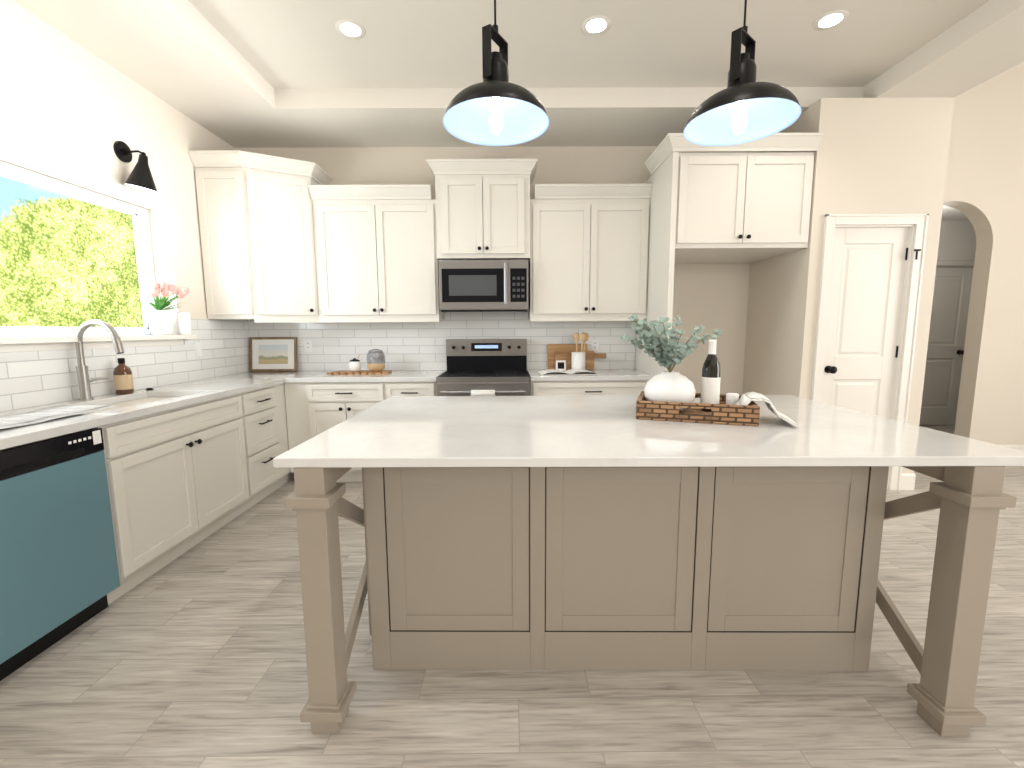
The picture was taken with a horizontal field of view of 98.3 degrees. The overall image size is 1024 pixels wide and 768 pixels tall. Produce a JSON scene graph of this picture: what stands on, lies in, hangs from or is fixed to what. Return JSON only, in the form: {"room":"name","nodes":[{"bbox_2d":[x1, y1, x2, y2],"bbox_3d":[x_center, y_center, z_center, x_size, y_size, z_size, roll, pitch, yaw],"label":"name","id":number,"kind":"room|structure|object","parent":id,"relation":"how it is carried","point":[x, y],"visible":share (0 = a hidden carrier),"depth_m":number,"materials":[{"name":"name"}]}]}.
{"room":"kitchen","nodes":[
{"label":"kitchen","id":0,"kind":"room"},
{"bbox_2d":[0,425,1023,767],"bbox_3d":[1.961,1.206,1.217,9.381,0.120,9.600,0,7,0],"label":"floor","id":1,"kind":"structure","parent":0,"point":[202,663],"depth_m":1.57,"materials":[{"name":"wood"}]},
{"bbox_2d":[0,428,119,680],"bbox_3d":[-2.150,0.667,1.761,0.603,0.866,0.598,0,7,0],"label":"dishwasher","id":2,"kind":"object","parent":1,"relation":"on","point":[59,564],"visible":0.97,"depth_m":1.78,"materials":[{"name":"blue painted metal"},{"name":"black plastic"}]},
{"bbox_2d":[0,133,823,604],"bbox_3d":[-0.122,-0.341,2.395,4.743,2.689,3.679,0,7,0],"label":"kitchen cabinets","id":3,"kind":"object","parent":1,"relation":"on","point":[184,460],"visible":0.83,"depth_m":3.64,"materials":[{"name":"white wood"}]},
{"bbox_2d":[0,369,654,449],"bbox_3d":[-0.644,0.109,2.443,3.678,0.040,3.672,0,7,0],"label":"countertop","id":4,"kind":"structure","parent":3,"relation":"on","point":[198,391],"depth_m":2.90,"materials":[{"name":"white stone"}]},
{"bbox_2d":[0,405,113,428],"bbox_3d":[-2.140,0.149,1.929,0.300,0.019,0.580,0,7,0],"label":"dish towel","id":5,"kind":"object","parent":4,"relation":"on","point":[44,414],"visible":1,"depth_m":1.99,"materials":[{"name":"white fabric"}]},
{"bbox_2d":[75,320,153,400],"bbox_3d":[-2.317,-0.159,2.696,0.274,0.450,0.484,0,7,0],"label":"faucet","id":6,"kind":"object","parent":4,"relation":"on","point":[83,378],"depth_m":2.48,"materials":[{"name":"silver metal"}]},
{"bbox_2d":[113,358,133,394],"bbox_3d":[-2.406,-0.050,2.740,0.089,0.222,0.089,0,7,0],"label":"soap bottle","id":7,"kind":"object","parent":4,"relation":"on","point":[122,374],"visible":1,"depth_m":2.71,"materials":[{"name":"orange glass"}]},
{"bbox_2d":[250,337,296,371],"bbox_3d":[-2.256,-0.281,4.190,0.440,0.325,0.059,0,7,0],"label":"picture frame","id":8,"kind":"object","parent":4,"relation":"on","point":[267,354],"visible":1,"depth_m":4.18,"materials":[{"name":"brown wood"}]},
{"bbox_2d":[327,370,391,374],"bbox_3d":[-1.363,-0.105,3.995,0.544,0.016,0.230,0,7,0],"label":"serving board","id":9,"kind":"object","parent":4,"relation":"on","point":[342,372],"visible":1,"depth_m":3.90,"materials":[{"name":"brown wood"}]},
{"bbox_2d":[349,354,360,371],"bbox_3d":[-1.423,-0.192,4.010,0.108,0.152,0.108,0,7,0],"label":"jar","id":10,"kind":"object","parent":9,"relation":"on","point":[354,364],"visible":1,"depth_m":3.97,"materials":[{"name":"white ceramic"}]},
{"bbox_2d":[367,349,384,370],"bbox_3d":[-1.233,-0.218,4.013,0.160,0.200,0.160,0,7,0],"label":"ginger jar","id":11,"kind":"object","parent":9,"relation":"on","point":[375,357],"visible":1,"depth_m":3.95,"materials":[{"name":"ceramic"}]},
{"bbox_2d":[556,360,565,370],"bbox_3d":[0.452,-0.170,4.097,0.090,0.096,0.025,0,7,0],"label":"frame","id":12,"kind":"object","parent":4,"relation":"on","point":[560,364],"visible":0.88,"depth_m":4.09,"materials":[{"name":"white wood"}]},
{"bbox_2d":[537,369,598,375],"bbox_3d":[0.479,-0.104,3.861,0.490,0.025,0.290,-1,7,-4],"label":"open cookbook","id":13,"kind":"object","parent":4,"relation":"on","point":[548,371],"visible":1,"depth_m":3.82,"materials":[{"name":"white paper"}]},
{"bbox_2d":[547,344,605,369],"bbox_3d":[0.613,-0.258,4.199,0.555,0.244,0.075,0,7,0],"label":"cutting boards","id":14,"kind":"object","parent":4,"relation":"on","point":[555,352],"visible":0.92,"depth_m":4.18,"materials":[{"name":"brown wood"}]},
{"bbox_2d":[571,332,588,368],"bbox_3d":[0.608,-0.293,4.039,0.128,0.355,0.129,-6,9,-37],"label":"utensil crock","id":15,"kind":"object","parent":4,"relation":"on","point":[577,358],"visible":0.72,"depth_m":4.00,"materials":[{"name":"white ceramic"}]},
{"bbox_2d":[636,391,759,425],"bbox_3d":[0.790,0.099,1.931,0.460,0.078,0.320,2,7,20],"label":"tray","id":16,"kind":"object","parent":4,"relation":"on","point":[721,413],"visible":0.78,"depth_m":1.79,"materials":[{"name":"brown wicker"}]},
{"bbox_2d":[620,314,722,410],"bbox_3d":[0.676,-0.096,1.943,0.417,0.432,0.450,0,7,0],"label":"vase","id":17,"kind":"object","parent":16,"relation":"on","point":[667,386],"visible":0.95,"depth_m":1.89,"materials":[{"name":"white ceramic"}]},
{"bbox_2d":[700,340,720,411],"bbox_3d":[0.876,-0.037,1.948,0.076,0.312,0.076,0,7,0],"label":"wine bottle","id":18,"kind":"object","parent":16,"relation":"on","point":[711,369],"visible":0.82,"depth_m":1.92,"materials":[{"name":"black glass"}]},
{"bbox_2d":[726,393,738,404],"bbox_3d":[0.982,0.079,1.975,0.052,0.073,0.052,0,7,0],"label":"candle jar","id":19,"kind":"object","parent":16,"relation":"on","point":[731,398],"visible":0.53,"depth_m":1.95,"materials":[{"name":"white ceramic"}]},
{"bbox_2d":[735,392,798,427],"bbox_3d":[1.017,0.096,1.801,0.211,0.106,0.240,2,7,20],"label":"towel","id":20,"kind":"object","parent":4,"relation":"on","point":[746,398],"visible":0.83,"depth_m":1.76,"materials":[{"name":"white fabric"}]},
{"bbox_2d":[439,260,527,311],"bbox_3d":[-0.242,-0.859,3.944,0.759,0.432,0.459,0,7,0],"label":"microwave","id":21,"kind":"object","parent":3,"relation":"attached to","point":[464,285],"visible":1,"depth_m":3.76,"materials":[{"name":"silver metal"}]},
{"bbox_2d":[437,339,529,395],"bbox_3d":[-0.235,0.216,3.926,0.759,1.212,0.740,0,7,0],"label":"range","id":22,"kind":"object","parent":1,"relation":"on","point":[475,367],"visible":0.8,"depth_m":4.14,"materials":[{"name":"silver metal"}]},
{"bbox_2d":[471,390,494,395],"bbox_3d":[-0.233,0.203,3.572,0.198,0.316,0.040,0,7,0],"label":"towel","id":23,"kind":"object","parent":22,"relation":"hanging from","point":[473,392],"depth_m":3.54,"materials":[{"name":"white fabric"}]},
{"bbox_2d":[273,395,1023,736],"bbox_3d":[0.436,0.598,1.978,2.307,0.919,1.312,0,7,0],"label":"kitchen island","id":24,"kind":"object","parent":1,"relation":"on","point":[502,532],"visible":0.95,"depth_m":1.63,"materials":[{"name":"brown"}]},
{"bbox_2d":[0,0,1023,488],"bbox_3d":[1.950,-0.690,0.986,9.381,3.700,9.600,0,7,0],"label":"wall","id":25,"kind":"structure","parent":0,"point":[64,109],"depth_m":3.48,"materials":[{"name":"beige paint"}]},
{"bbox_2d":[0,161,155,336],"bbox_3d":[-2.681,-0.710,2.385,0.085,0.903,1.796,0,7,0],"label":"window","id":26,"kind":"structure","parent":25,"relation":"in","point":[140,216],"depth_m":2.87,"materials":[{"name":"white plastic"}]},
{"bbox_2d":[113,141,157,192],"bbox_3d":[-2.413,-1.402,2.856,0.182,0.303,0.168,0,7,0],"label":"wall lamp","id":27,"kind":"object","parent":25,"relation":"attached to","point":[140,178],"visible":1,"depth_m":2.83,"materials":[{"name":"black metal"}]},
{"bbox_2d":[0,310,635,411],"bbox_3d":[-0.651,-0.198,2.421,3.688,0.595,3.662,0,7,0],"label":"tile backsplash","id":28,"kind":"structure","parent":25,"relation":"attached to","point":[31,378],"depth_m":4.21,"materials":[{"name":"tile"}]},
{"bbox_2d":[194,342,201,355],"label":"outlet","id":29,"kind":"object","parent":28,"relation":"attached to","point":[198,348],"depth_m":3.51,"materials":[{"name":"white plastic"}]},
{"bbox_2d":[304,339,311,350],"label":"outlet","id":30,"kind":"object","parent":28,"relation":"attached to","point":[308,346],"depth_m":4.22,"materials":[{"name":"white plastic"}]},
{"bbox_2d":[0,214,1023,490],"bbox_3d":[1.935,0.075,1.139,9.120,2.144,9.420,0,7,0],"label":"trim","id":31,"kind":"structure","parent":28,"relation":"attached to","point":[898,480],"depth_m":3.35,"materials":[{"name":"paint"}]},
{"bbox_2d":[147,281,189,334],"bbox_3d":[-2.518,-0.546,3.207,0.200,0.377,0.301,0,7,0],"label":"vase","id":32,"kind":"object","parent":31,"relation":"on","point":[160,320],"visible":1,"depth_m":3.17,"materials":[{"name":"white ceramic"}]},
{"bbox_2d":[176,312,191,334],"bbox_3d":[-2.467,-0.455,3.329,0.086,0.165,0.086,0,7,0],"label":"ribbed vase","id":33,"kind":"object","parent":31,"relation":"on","point":[183,319],"visible":1,"depth_m":3.30,"materials":[{"name":"white ceramic"}]},
{"bbox_2d":[821,227,920,418],"bbox_3d":[2.738,-0.171,3.457,0.635,2.044,0.110,0,7,0],"label":"pantry door","id":34,"kind":"structure","parent":31,"relation":"attached to","point":[868,264],"depth_m":3.44,"materials":[{"name":"paint"}]},
{"bbox_2d":[591,339,598,350],"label":"outlet","id":35,"kind":"object","parent":28,"relation":"attached to","point":[594,342],"depth_m":4.24,"materials":[{"name":"white plastic"}]},
{"bbox_2d":[335,19,365,38],"bbox_3d":[-0.966,-2.123,2.648,0.173,0.005,0.169,0,7,0],"label":"recessed light","id":36,"kind":"object","parent":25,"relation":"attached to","point":[348,30],"depth_m":2.65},
{"bbox_2d":[443,0,548,145],"bbox_3d":[-0.061,-1.455,1.565,0.388,1.078,0.388,0,7,0],"label":"pendant light","id":37,"kind":"object","parent":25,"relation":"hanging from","point":[494,111],"visible":1,"depth_m":1.64,"materials":[{"name":"black metal"}]},
{"bbox_2d":[581,15,611,35],"bbox_3d":[0.501,-2.130,2.630,0.172,0.005,0.174,0,7,0],"label":"recessed light","id":38,"kind":"object","parent":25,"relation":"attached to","point":[591,26],"depth_m":2.63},
{"bbox_2d":[683,0,801,145],"bbox_3d":[0.839,-1.462,1.579,0.388,1.078,0.388,0,7,0],"label":"pendant light","id":39,"kind":"object","parent":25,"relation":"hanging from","point":[747,110],"visible":1,"depth_m":1.63,"materials":[{"name":"black metal"}]},
{"bbox_2d":[813,10,848,30],"bbox_3d":[1.871,-2.134,2.599,0.172,0.005,0.169,0,7,0],"label":"recessed light","id":40,"kind":"object","parent":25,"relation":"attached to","point":[838,17],"depth_m":2.60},
{"bbox_2d":[919,267,972,424],"bbox_3d":[5.516,-0.471,5.736,0.730,2.054,0.107,0,7,0],"label":"hall door","id":41,"kind":"structure","parent":25,"relation":"attached to","point":[952,286],"depth_m":5.75,"materials":[{"name":"paint"}]},
{"bbox_2d":[12,0,1023,219],"bbox_3d":[1.942,-2.050,0.819,9.381,1.200,9.600,0,7,0],"label":"ceiling","id":42,"kind":"structure","parent":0,"point":[251,73],"depth_m":2.87,"materials":[{"name":"white paint"}]},
{"label":"outside","id":43,"kind":"structure","parent":0,"visible":0},
{"bbox_2d":[0,176,143,336],"bbox_3d":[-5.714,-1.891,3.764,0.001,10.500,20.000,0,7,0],"label":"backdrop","id":44,"kind":"structure","parent":43,"point":[66,261],"depth_m":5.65,"materials":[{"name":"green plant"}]}
]}

